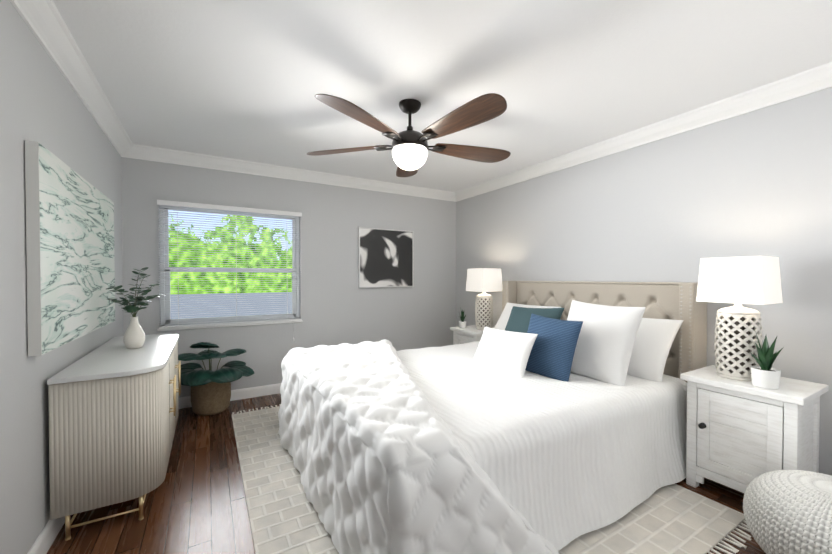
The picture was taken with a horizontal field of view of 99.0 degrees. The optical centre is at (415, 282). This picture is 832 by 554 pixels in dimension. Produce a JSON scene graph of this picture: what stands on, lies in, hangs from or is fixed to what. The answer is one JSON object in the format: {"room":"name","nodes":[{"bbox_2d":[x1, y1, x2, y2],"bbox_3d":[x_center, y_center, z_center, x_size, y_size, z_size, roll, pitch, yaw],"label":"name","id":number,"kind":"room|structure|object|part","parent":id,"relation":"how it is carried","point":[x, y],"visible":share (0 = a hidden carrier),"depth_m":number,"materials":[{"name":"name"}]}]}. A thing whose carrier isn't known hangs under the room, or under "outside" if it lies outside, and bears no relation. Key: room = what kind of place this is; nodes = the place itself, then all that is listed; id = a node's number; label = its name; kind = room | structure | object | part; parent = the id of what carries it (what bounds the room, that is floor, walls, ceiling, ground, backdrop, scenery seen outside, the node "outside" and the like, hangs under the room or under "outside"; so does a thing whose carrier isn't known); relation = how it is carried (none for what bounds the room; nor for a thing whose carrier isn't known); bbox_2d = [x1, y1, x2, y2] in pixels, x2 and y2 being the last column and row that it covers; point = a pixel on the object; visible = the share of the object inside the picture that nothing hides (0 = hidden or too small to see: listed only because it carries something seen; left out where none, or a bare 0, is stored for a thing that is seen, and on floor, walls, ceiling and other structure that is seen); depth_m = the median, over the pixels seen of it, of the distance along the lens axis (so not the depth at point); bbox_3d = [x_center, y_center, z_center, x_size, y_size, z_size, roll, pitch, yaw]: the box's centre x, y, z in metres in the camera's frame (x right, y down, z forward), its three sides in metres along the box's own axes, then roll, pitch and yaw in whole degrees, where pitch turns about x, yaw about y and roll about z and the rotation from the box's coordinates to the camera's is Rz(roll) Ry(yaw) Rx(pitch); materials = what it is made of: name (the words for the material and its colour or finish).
{"room":"bedroom","nodes":[
{"label":"bedroom","id":0,"kind":"room"},
{"bbox_2d":[0,0,122,553],"bbox_3d":[-1.572,0.068,1.262,0.120,2.540,4.630,0,1,-30],"label":"wall","id":1,"kind":"structure","parent":0,"point":[41,103],"depth_m":1.49,"materials":[{"name":"grey paint"}]},
{"bbox_2d":[27,516,64,553],"bbox_3d":[-1.513,1.185,1.312,0.016,0.105,4.390,0,1,-30],"label":"baseboard","id":2,"kind":"structure","parent":1,"relation":"attached to","point":[44,541],"depth_m":1.63,"materials":[{"name":"white wood"}]},
{"bbox_2d":[25,140,114,355],"bbox_3d":[-1.967,-0.150,2.100,0.041,0.905,1.400,0,1,-30],"label":"art","id":3,"kind":"object","parent":1,"relation":"attached to","point":[70,245],"visible":1,"depth_m":1.76,"materials":[{"name":"white fabric"}]},
{"bbox_2d":[10,0,133,158],"bbox_3d":[-1.480,-1.150,1.300,0.094,0.105,4.390,0,1,-30],"label":"crown molding","id":4,"kind":"structure","parent":1,"relation":"attached to","point":[45,23],"depth_m":1.86,"materials":[{"name":"white wood"}]},
{"bbox_2d":[191,382,230,415],"bbox_3d":[-1.933,1.057,3.354,0.330,0.305,0.330,0,1,-30],"label":"basket","id":5,"kind":"object","parent":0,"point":[211,398],"depth_m":3.22,"materials":[{"name":"brown wicker"}]},
{"bbox_2d":[121,157,455,397],"bbox_3d":[-1.061,0.029,4.176,3.710,2.540,0.120,0,1,-30],"label":"wall","id":6,"kind":"structure","parent":0,"point":[338,306],"depth_m":4.06,"materials":[{"name":"grey paint"}]},
{"bbox_2d":[159,205,299,340],"bbox_3d":[-1.856,-0.062,3.663,1.280,1.415,0.169,0,1,-30],"label":"window","id":7,"kind":"structure","parent":6,"relation":"in","point":[266,317],"depth_m":3.60,"materials":[{"name":"white"}]},
{"bbox_2d":[157,200,301,328],"bbox_3d":[-1.831,-0.172,3.618,1.300,1.193,0.044,0,1,-30],"label":"window blind","id":8,"kind":"object","parent":7,"relation":"attached to","point":[197,206],"visible":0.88,"depth_m":3.58,"materials":[{"name":"white plastic"}]},
{"bbox_2d":[178,383,280,408],"bbox_3d":[-1.023,1.147,4.135,3.660,0.105,0.016,0,1,-30],"label":"baseboard","id":9,"kind":"structure","parent":6,"relation":"attached to","point":[183,402],"depth_m":3.70,"materials":[{"name":"white wood"}]},
{"bbox_2d":[157,320,302,330],"bbox_3d":[-1.851,0.437,3.660,1.320,0.022,0.062,0,1,-30],"label":"window sill","id":10,"kind":"structure","parent":6,"relation":"attached to","point":[200,327],"depth_m":3.58,"materials":[{"name":"white"}]},
{"bbox_2d":[134,144,453,200],"bbox_3d":[-1.003,-1.188,4.070,3.480,0.105,0.094,0,1,-30],"label":"crown molding","id":11,"kind":"structure","parent":6,"relation":"attached to","point":[142,152],"depth_m":3.78,"materials":[{"name":"white wood"}]},
{"bbox_2d":[358,227,413,287],"bbox_3d":[-0.367,-0.308,4.487,0.762,0.735,0.030,0,1,-30],"label":"art","id":12,"kind":"object","parent":6,"relation":"attached to","point":[385,257],"visible":1,"depth_m":4.47,"materials":[{"name":"black"}]},
{"bbox_2d":[47,393,765,553],"bbox_3d":[0.080,1.275,2.248,3.710,0.100,4.630,0,1,-30],"label":"floor","id":13,"kind":"structure","parent":0,"point":[195,502],"depth_m":1.93,"materials":[{"name":"brown wood"}]},
{"bbox_2d":[47,334,180,540],"bbox_3d":[-1.837,0.829,2.335,0.458,0.790,1.370,0,1,-30],"label":"sideboard","id":14,"kind":"object","parent":13,"relation":"on","point":[113,410],"visible":0.92,"depth_m":1.76,"materials":[{"name":"beige wood"}]},
{"bbox_2d":[107,267,164,348],"bbox_3d":[-1.831,0.166,2.337,0.313,0.533,0.626,0,1,-30],"label":"vase","id":15,"kind":"object","parent":14,"relation":"on","point":[134,336],"visible":1,"depth_m":2.33,"materials":[{"name":"white"}]},
{"bbox_2d":[178,342,253,415],"bbox_3d":[-1.891,0.866,3.286,0.718,0.689,0.564,0,1,-30],"label":"potted plant","id":16,"kind":"object","parent":13,"relation":"on","point":[210,392],"visible":0.92,"depth_m":3.21,"materials":[{"name":"green plant"}]},
{"bbox_2d":[450,325,493,344],"bbox_3d":[0.722,0.869,4.184,0.447,0.660,0.480,0,1,-30],"label":"nightstand","id":17,"kind":"object","parent":13,"relation":"on","point":[471,333],"visible":0.29,"depth_m":4.09,"materials":[{"name":"white wood"}]},
{"bbox_2d":[459,307,465,327],"bbox_3d":[0.555,0.413,4.222,0.104,0.248,0.099,0,1,-30],"label":"snake plant","id":18,"kind":"object","parent":17,"relation":"on","point":[462,323],"visible":1,"depth_m":4.20,"materials":[{"name":"green plant"}]},
{"bbox_3d":[0.554,0.499,4.226,0.093,0.076,0.093,0,1,-30],"label":"pot","id":19,"kind":"part","parent":18,"relation":"part of","materials":[{"name":"white ceramic"}]},
{"bbox_3d":[0.567,0.837,4.093,0.020,0.448,0.322,0,1,-30],"label":"door","id":20,"kind":"part","parent":17,"relation":"part of","materials":[{"name":"white wood"}]},
{"bbox_2d":[466,268,501,329],"bbox_3d":[0.789,0.188,4.116,0.300,0.700,0.300,0,1,-30],"label":"lamp","id":21,"kind":"object","parent":17,"relation":"on","point":[484,280],"visible":0.98,"depth_m":4.03,"materials":[{"name":"white ceramic"}]},
{"bbox_3d":[0.789,-0.032,4.113,0.300,0.260,0.300,0,1,-30],"label":"lamp shade","id":22,"kind":"part","parent":21,"relation":"part of","materials":[{"name":"white fabric"}]},
{"bbox_2d":[231,404,750,553],"bbox_3d":[0.028,1.215,2.548,2.255,0.010,3.079,0,1,-30],"label":"rug","id":23,"kind":"object","parent":13,"relation":"on","point":[667,519],"visible":0.33,"depth_m":1.84,"materials":[{"name":"beige fabric"}]},
{"bbox_2d":[278,281,706,553],"bbox_3d":[0.487,0.602,2.640,2.589,1.208,2.206,0,1,-30],"label":"bed","id":24,"kind":"object","parent":23,"relation":"on","point":[545,417],"visible":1,"depth_m":1.88,"materials":[{"name":"white fabric"}]},
{"bbox_2d":[494,303,560,329],"bbox_3d":[1.048,0.418,3.529,0.182,0.500,0.700,40,-18,-25],"label":"pillow","id":25,"kind":"object","parent":24,"relation":"on","point":[501,324],"depth_m":3.66,"materials":[{"name":"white fabric"}]},
{"bbox_2d":[396,341,686,550],"bbox_3d":[0.539,0.906,2.648,2.199,0.561,1.980,0,1,-30],"label":"quilt","id":26,"kind":"object","parent":24,"relation":"on","point":[569,457],"depth_m":1.83,"materials":[{"name":"white fabric"}]},
{"bbox_2d":[525,314,582,381],"bbox_3d":[0.925,0.450,2.495,0.141,0.440,0.440,20,-7,-29],"label":"pillow","id":27,"kind":"object","parent":24,"relation":"on","point":[551,356],"depth_m":2.40,"materials":[{"name":"blue fabric"}]},
{"bbox_2d":[627,318,683,381],"bbox_3d":[1.519,0.450,2.647,0.182,0.500,0.700,40,-18,-25],"label":"pillow","id":28,"kind":"object","parent":24,"relation":"on","point":[654,339],"depth_m":2.41,"materials":[{"name":"white fabric"}]},
{"bbox_2d":[680,365,828,492],"bbox_3d":[1.927,0.892,2.051,0.447,0.672,0.520,0,1,-30],"label":"nightstand","id":29,"kind":"object","parent":13,"relation":"on","point":[742,436],"visible":0.75,"depth_m":1.93,"materials":[{"name":"white wood"}]},
{"bbox_3d":[1.672,0.838,2.077,0.034,0.032,0.031,0,1,-30],"label":"knob","id":30,"kind":"part","parent":29,"relation":"part of","materials":[{"name":"black metal"}]},
{"bbox_2d":[696,256,782,380],"bbox_3d":[1.889,0.204,2.083,0.300,0.700,0.300,0,1,-30],"label":"lamp","id":31,"kind":"object","parent":29,"relation":"on","point":[738,282],"visible":0.88,"depth_m":2.01,"materials":[{"name":"white ceramic"}]},
{"bbox_3d":[1.889,-0.016,2.080,0.300,0.260,0.300,0,1,-30],"label":"lamp shade","id":32,"kind":"part","parent":31,"relation":"part of","materials":[{"name":"white fabric"}]},
{"bbox_3d":[1.772,0.860,1.960,0.020,0.460,0.362,0,1,-30],"label":"door","id":33,"kind":"part","parent":29,"relation":"part of","materials":[{"name":"white wood"}]},
{"bbox_2d":[751,331,782,388],"bbox_3d":[1.875,0.402,1.902,0.121,0.309,0.120,0,1,-30],"label":"snake plant","id":34,"kind":"object","parent":29,"relation":"on","point":[765,374],"visible":1,"depth_m":1.89,"materials":[{"name":"green plant"}]},
{"bbox_3d":[1.875,0.509,1.905,0.116,0.095,0.116,0,1,-30],"label":"pot","id":35,"kind":"part","parent":34,"relation":"part of","materials":[{"name":"white ceramic"}]},
{"bbox_2d":[743,469,831,553],"bbox_3d":[1.765,1.051,1.477,0.594,0.384,0.594,0,1,-30],"label":"pouf","id":36,"kind":"object","parent":13,"relation":"on","point":[787,511],"visible":1,"depth_m":1.47,"materials":[{"name":"white fabric"}]},
{"bbox_2d":[52,0,831,191],"bbox_3d":[0.080,-1.275,2.213,3.950,0.120,4.630,0,1,-30],"label":"ceiling","id":37,"kind":"structure","parent":0,"point":[246,80],"depth_m":2.00,"materials":[{"name":"white paint"}]},
{"bbox_2d":[307,93,510,176],"bbox_3d":[0.002,-0.995,2.403,1.501,0.444,1.488,0,1,-30],"label":"ceiling fan","id":38,"kind":"object","parent":37,"relation":"hanging from","point":[410,147],"visible":1,"depth_m":2.31,"materials":[{"name":"brown wood"}]},
{"bbox_3d":[-0.509,-0.947,2.545,0.615,0.006,0.204,0,13,16],"label":"blade","id":39,"kind":"part","parent":38,"relation":"part of","materials":[{"name":"brown wood"}]},
{"bbox_3d":[-0.301,-0.940,2.017,0.204,0.006,0.615,15,9,33],"label":"blade","id":40,"kind":"part","parent":38,"relation":"part of","materials":[{"name":"brown wood"}]},
{"bbox_3d":[-0.072,-0.952,2.906,0.204,0.006,0.615,-12,1,-2],"label":"blade","id":41,"kind":"part","parent":38,"relation":"part of","materials":[{"name":"brown wood"}]},
{"bbox_3d":[-0.034,-1.061,2.420,0.502,0.312,0.499,0,1,-30],"label":"motor","id":42,"kind":"part","parent":38,"relation":"part of","materials":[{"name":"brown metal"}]},
{"bbox_3d":[-0.042,-0.840,2.426,0.242,0.132,0.242,0,1,-30],"label":"light glass","id":43,"kind":"part","parent":38,"relation":"part of","materials":[{"name":"white glass"}]},
{"bbox_3d":[0.266,-0.940,2.053,0.204,0.006,0.615,15,-8,-38],"label":"blade","id":44,"kind":"part","parent":38,"relation":"part of","materials":[{"name":"brown wood"}]},
{"label":"blade","id":45,"kind":"part","parent":38,"relation":"part of","materials":[{"name":"brown wood"}]},
{"bbox_2d":[456,87,831,474],"bbox_3d":[1.732,0.042,3.200,0.120,2.540,4.630,0,1,-30],"label":"wall","id":46,"kind":"structure","parent":0,"point":[678,207],"depth_m":2.55,"materials":[{"name":"grey paint"}]},
{"bbox_2d":[450,62,831,201],"bbox_3d":[1.639,-1.175,3.129,0.094,0.105,4.390,0,1,-30],"label":"crown molding","id":47,"kind":"structure","parent":46,"relation":"attached to","point":[818,78],"depth_m":2.60,"materials":[{"name":"white wood"}]},
{"label":"outside","id":48,"kind":"structure","parent":0,"visible":0},
{"bbox_2d":[168,210,291,318],"bbox_3d":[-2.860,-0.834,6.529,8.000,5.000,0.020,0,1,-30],"label":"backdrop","id":49,"kind":"structure","parent":48,"point":[257,299],"depth_m":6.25,"materials":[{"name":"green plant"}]}
]}

